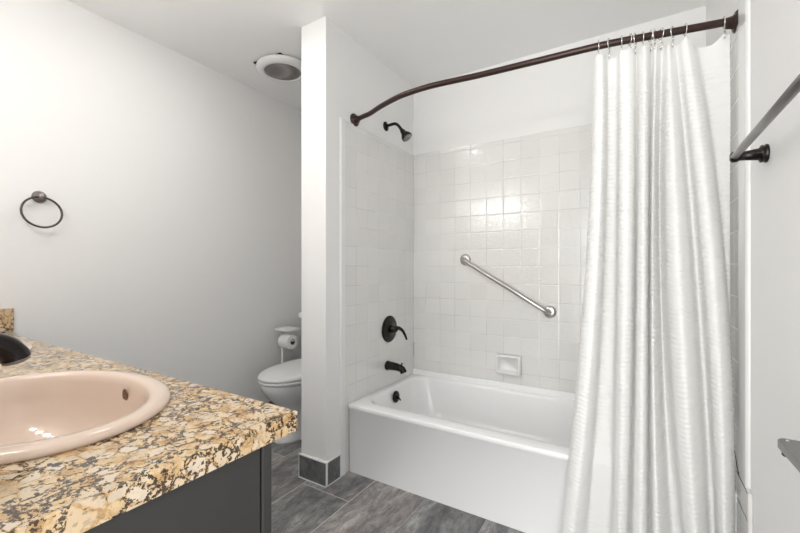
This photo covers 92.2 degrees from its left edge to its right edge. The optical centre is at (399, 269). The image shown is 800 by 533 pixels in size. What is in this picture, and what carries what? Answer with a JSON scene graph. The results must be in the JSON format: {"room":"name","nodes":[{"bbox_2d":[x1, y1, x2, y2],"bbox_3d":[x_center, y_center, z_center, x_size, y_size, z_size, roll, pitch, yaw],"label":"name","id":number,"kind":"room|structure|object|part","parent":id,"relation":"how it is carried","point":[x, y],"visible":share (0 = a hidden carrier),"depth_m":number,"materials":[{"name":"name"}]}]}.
{"room":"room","nodes":[
{"label":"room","id":0,"kind":"room"},
{"bbox_2d":[0,0,300,402],"bbox_3d":[-1.437,-0.093,2.302,0.120,2.440,2.670,0,0,31],"label":"wall","id":1,"kind":"structure","parent":0,"point":[174,251],"depth_m":2.16,"materials":[{"name":"white paint"}]},
{"bbox_2d":[20,191,62,227],"bbox_3d":[-1.657,-0.275,1.776,0.054,0.176,0.152,0,0,31],"label":"towel ring","id":2,"kind":"object","parent":1,"relation":"attached to","point":[37,196],"visible":1,"depth_m":1.77,"materials":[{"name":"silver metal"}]},
{"bbox_2d":[301,16,413,475],"bbox_3d":[-0.214,-0.093,2.435,0.186,2.440,0.928,0,0,31],"label":"wall","id":3,"kind":"structure","parent":0,"point":[357,183],"depth_m":2.15,"materials":[{"name":"white paint"}]},
{"bbox_2d":[299,453,340,487],"bbox_3d":[-0.224,1.063,2.427,0.199,0.128,0.927,0,0,31],"label":"baseboard","id":4,"kind":"structure","parent":3,"relation":"attached to","point":[322,473],"depth_m":2.03,"materials":[{"name":"tile"}]},
{"bbox_2d":[382,315,407,341],"bbox_3d":[-0.022,0.388,2.469,0.116,0.174,0.174,0,0,31],"label":"shower valve","id":5,"kind":"object","parent":3,"relation":"attached to","point":[389,326],"visible":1,"depth_m":2.47,"materials":[{"name":"black metal"}]},
{"bbox_3d":[-0.040,0.388,2.480,0.054,0.052,0.052,0,0,31],"label":"lever","id":6,"kind":"part","parent":5,"relation":"part of","materials":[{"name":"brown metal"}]},
{"bbox_3d":[0.006,0.411,2.472,0.086,0.091,0.028,0,0,5],"label":"lever arm","id":7,"kind":"part","parent":5,"relation":"part of","materials":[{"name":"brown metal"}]},
{"bbox_2d":[384,361,406,373],"bbox_3d":[-0.022,0.625,2.442,0.146,0.073,0.062,0,0,31],"label":"tub spout","id":8,"kind":"object","parent":3,"relation":"attached to","point":[389,365],"visible":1,"depth_m":2.43,"materials":[{"name":"black metal"}]},
{"bbox_2d":[383,121,411,141],"bbox_3d":[-0.012,-0.873,2.428,0.189,0.150,0.068,0,0,31],"label":"shower","id":9,"kind":"object","parent":3,"relation":"attached to","point":[405,135],"visible":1,"depth_m":2.41,"materials":[{"name":"black metal"}]},
{"bbox_3d":[-0.035,-0.893,2.441,0.136,0.077,0.019,0,0,31],"label":"shower arm","id":10,"kind":"part","parent":9,"relation":"part of","materials":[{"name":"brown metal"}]},
{"bbox_2d":[350,9,737,126],"bbox_3d":[0.421,-0.851,1.714,1.680,0.074,0.189,0,0,31],"label":"shower rod","id":11,"kind":"object","parent":3,"relation":"attached to","point":[731,23],"visible":0.98,"depth_m":1.52,"materials":[{"name":"brown metal"}]},
{"bbox_2d":[607,38,610,58],"bbox_3d":[0.790,-0.833,1.453,0.007,0.079,0.039,0,0,41],"label":"curtain ring","id":12,"kind":"object","parent":11,"relation":"hanging from","point":[608,38],"visible":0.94,"depth_m":1.45,"materials":[{"name":"silver metal"}]},
{"bbox_2d":[559,34,734,532],"bbox_3d":[0.869,0.131,1.401,0.540,1.892,0.195,0,0,31],"label":"shower curtain","id":13,"kind":"object","parent":11,"relation":"hanging from","point":[652,443],"visible":1,"depth_m":1.36,"materials":[{"name":"white fabric"}]},
{"bbox_2d":[648,29,652,51],"bbox_3d":[0.915,-0.833,1.405,0.007,0.079,0.039,0,0,11],"label":"curtain ring","id":14,"kind":"object","parent":11,"relation":"hanging from","point":[651,45],"visible":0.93,"depth_m":1.40,"materials":[{"name":"silver metal"}]},
{"bbox_2d":[653,29,655,49],"bbox_3d":[0.927,-0.833,1.400,0.039,0.079,0.007,0,0,-42],"label":"curtain ring","id":15,"kind":"object","parent":11,"relation":"hanging from","point":[654,39],"visible":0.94,"depth_m":1.39,"materials":[{"name":"silver metal"}]},
{"bbox_2d":[658,27,663,49],"bbox_3d":[0.946,-0.833,1.393,0.007,0.079,0.039,0,0,7],"label":"curtain ring","id":16,"kind":"object","parent":11,"relation":"hanging from","point":[661,48],"visible":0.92,"depth_m":1.39,"materials":[{"name":"silver metal"}]},
{"bbox_2d":[670,26,673,47],"bbox_3d":[0.979,-0.833,1.380,0.039,0.079,0.007,0,0,-38],"label":"curtain ring","id":17,"kind":"object","parent":11,"relation":"hanging from","point":[671,27],"visible":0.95,"depth_m":1.38,"materials":[{"name":"silver metal"}]},
{"bbox_2d":[722,15,725,38],"bbox_3d":[1.119,-0.833,1.327,0.007,0.079,0.039,0,0,31],"label":"curtain ring","id":18,"kind":"object","parent":11,"relation":"hanging from","point":[724,16],"visible":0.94,"depth_m":1.32,"materials":[{"name":"silver metal"}]},
{"bbox_2d":[68,0,706,110],"bbox_3d":[-0.248,-1.363,1.575,2.908,0.100,2.670,0,0,31],"label":"ceiling","id":19,"kind":"structure","parent":0,"point":[423,42],"depth_m":2.09,"materials":[{"name":"white paint"}]},
{"bbox_2d":[253,53,300,82],"bbox_3d":[-0.758,-1.288,2.489,0.326,0.048,0.326,0,0,31],"label":"exhaust fan","id":20,"kind":"object","parent":19,"relation":"attached to","point":[278,67],"visible":0.86,"depth_m":2.43,"materials":[{"name":"white plastic"}]},
{"bbox_2d":[264,63,300,79],"bbox_3d":[-0.757,-1.277,2.489,0.233,0.012,0.233,0,0,31],"label":"grille","id":21,"kind":"object","parent":20,"relation":"attached to","point":[273,71],"depth_m":2.48,"materials":[{"name":"grey metal"}]},
{"bbox_2d":[271,440,524,532],"bbox_3d":[-0.248,1.177,1.575,2.908,0.100,2.670,0,0,31],"label":"floor","id":22,"kind":"structure","parent":0,"point":[354,503],"depth_m":1.81,"materials":[{"name":"tile"}]},
{"bbox_2d":[83,443,270,532],"bbox_3d":[-1.118,0.721,0.988,1.795,0.812,0.512,0,0,31],"label":"vanity cabinet","id":23,"kind":"object","parent":22,"relation":"on","point":[234,497],"visible":0.09,"depth_m":0.62,"materials":[{"name":"grey paint"}]},
{"bbox_2d":[0,308,296,532],"bbox_3d":[-1.103,0.244,1.004,1.804,0.142,0.562,0,0,31],"label":"countertop","id":24,"kind":"structure","parent":23,"relation":"on","point":[201,430],"depth_m":0.58,"materials":[{"name":"stone"}]},
{"bbox_2d":[0,333,30,365],"bbox_3d":[-0.787,0.184,0.672,0.212,0.156,0.212,0,0,31],"label":"faucet","id":25,"kind":"object","parent":24,"relation":"on","point":[13,351],"visible":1,"depth_m":0.72,"materials":[{"name":"black metal"}]},
{"bbox_2d":[0,370,170,464],"bbox_3d":[-0.732,0.336,0.762,0.584,0.152,0.444,0,0,31],"label":"sink","id":26,"kind":"object","parent":24,"relation":"in","point":[44,414],"visible":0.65,"depth_m":0.91,"materials":[{"name":"beige ceramic"}]},
{"bbox_3d":[-1.008,0.676,1.169,1.795,0.722,0.020,0,0,31],"label":"frame","id":27,"kind":"part","parent":23,"relation":"part of","materials":[{"name":"grey paint"}]},
{"bbox_2d":[258,312,300,443],"bbox_3d":[-0.653,0.728,2.719,0.484,0.798,0.764,0,0,31],"label":"toilet","id":28,"kind":"object","parent":22,"relation":"on","point":[280,383],"visible":0.35,"depth_m":2.46,"materials":[{"name":"white ceramic"}]},
{"bbox_3d":[-0.727,0.719,2.598,0.380,0.018,0.475,0,0,31],"label":"seat","id":29,"kind":"part","parent":28,"relation":"part of","materials":[{"name":"white plastic"}]},
{"bbox_3d":[-0.725,0.681,2.601,0.382,0.054,0.487,0,0,31],"label":"lid","id":30,"kind":"part","parent":28,"relation":"part of","materials":[{"name":"white plastic"}]},
{"bbox_3d":[-0.666,0.929,2.697,0.370,0.396,0.692,0,0,31],"label":"bowl","id":31,"kind":"part","parent":28,"relation":"part of","materials":[{"name":"white ceramic"}]},
{"bbox_2d":[275,326,299,362],"bbox_3d":[-0.853,0.785,2.906,0.189,0.684,0.148,0,0,31],"label":"toilet paper stand","id":32,"kind":"object","parent":22,"relation":"on","point":[285,328],"visible":0.3,"depth_m":2.88,"materials":[{"name":"white metal"}]},
{"bbox_2d":[275,326,299,331],"bbox_3d":[-0.848,0.453,2.897,0.170,0.019,0.120,0,0,31],"label":"shelf","id":33,"kind":"object","parent":32,"relation":"attached to","point":[283,329],"depth_m":2.87,"materials":[{"name":"white plastic"}]},
{"bbox_2d":[278,334,297,348],"bbox_3d":[-0.837,0.539,2.873,0.100,0.106,0.106,0,0,31],"label":"toilet paper roll","id":34,"kind":"object","parent":32,"relation":"hanging from","point":[284,341],"visible":1,"depth_m":2.84,"materials":[{"name":"white paper"}]},
{"bbox_2d":[348,369,736,532],"bbox_3d":[0.612,0.922,2.027,1.659,0.410,0.751,0,0,31],"label":"bathtub","id":35,"kind":"object","parent":22,"relation":"on","point":[495,451],"visible":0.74,"depth_m":1.94,"materials":[{"name":"white ceramic"}]},
{"bbox_3d":[-0.023,0.805,2.426,0.019,0.072,0.072,0,0,31],"label":"overflow plate","id":36,"kind":"part","parent":35,"relation":"part of","materials":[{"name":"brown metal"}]},
{"bbox_2d":[414,6,705,392],"bbox_3d":[0.415,-0.093,2.661,2.668,2.440,0.126,0,0,31],"label":"wall","id":37,"kind":"structure","parent":0,"point":[502,163],"depth_m":2.43,"materials":[{"name":"white tile"}]},
{"bbox_2d":[460,254,555,317],"bbox_3d":[0.648,0.096,2.405,0.609,0.393,0.066,0,0,31],"label":"grab bar","id":38,"kind":"object","parent":37,"relation":"attached to","point":[549,311],"visible":1,"depth_m":2.35,"materials":[{"name":"silver metal"}]},
{"bbox_2d":[496,353,521,376],"bbox_3d":[0.673,0.600,2.401,0.156,0.124,0.050,0,0,31],"label":"soap dish","id":39,"kind":"object","parent":37,"relation":"attached to","point":[511,365],"visible":1,"depth_m":2.40,"materials":[{"name":"white ceramic"}]},
{"bbox_2d":[706,0,799,532],"bbox_3d":[0.936,-0.093,0.852,0.133,2.440,2.670,0,0,31],"label":"wall","id":40,"kind":"structure","parent":0,"point":[765,43],"depth_m":1.03,"materials":[{"name":"white paint"}]},
{"bbox_3d":[1.091,0.901,1.220,0.012,0.452,0.160,0,0,31],"label":"tile leg","id":41,"kind":"part","parent":40,"relation":"part of","materials":[{"name":"white tile"}]},
{"bbox_2d":[729,74,799,162],"bbox_3d":[0.788,-0.309,0.786,0.077,0.050,0.660,0,0,31],"label":"towel bar","id":42,"kind":"object","parent":40,"relation":"attached to","point":[762,154],"visible":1,"depth_m":0.85,"materials":[{"name":"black metal"}]},
{"bbox_3d":[0.947,-0.309,1.046,0.077,0.050,0.050,0,0,31],"label":"post","id":43,"kind":"part","parent":42,"relation":"part of","materials":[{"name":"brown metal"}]},
{"bbox_2d":[778,438,799,471],"bbox_3d":[0.738,0.358,0.683,0.055,0.032,0.216,0,0,31],"label":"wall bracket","id":44,"kind":"object","parent":40,"relation":"attached to","point":[790,449],"visible":1,"depth_m":0.74,"materials":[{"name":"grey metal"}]}
]}

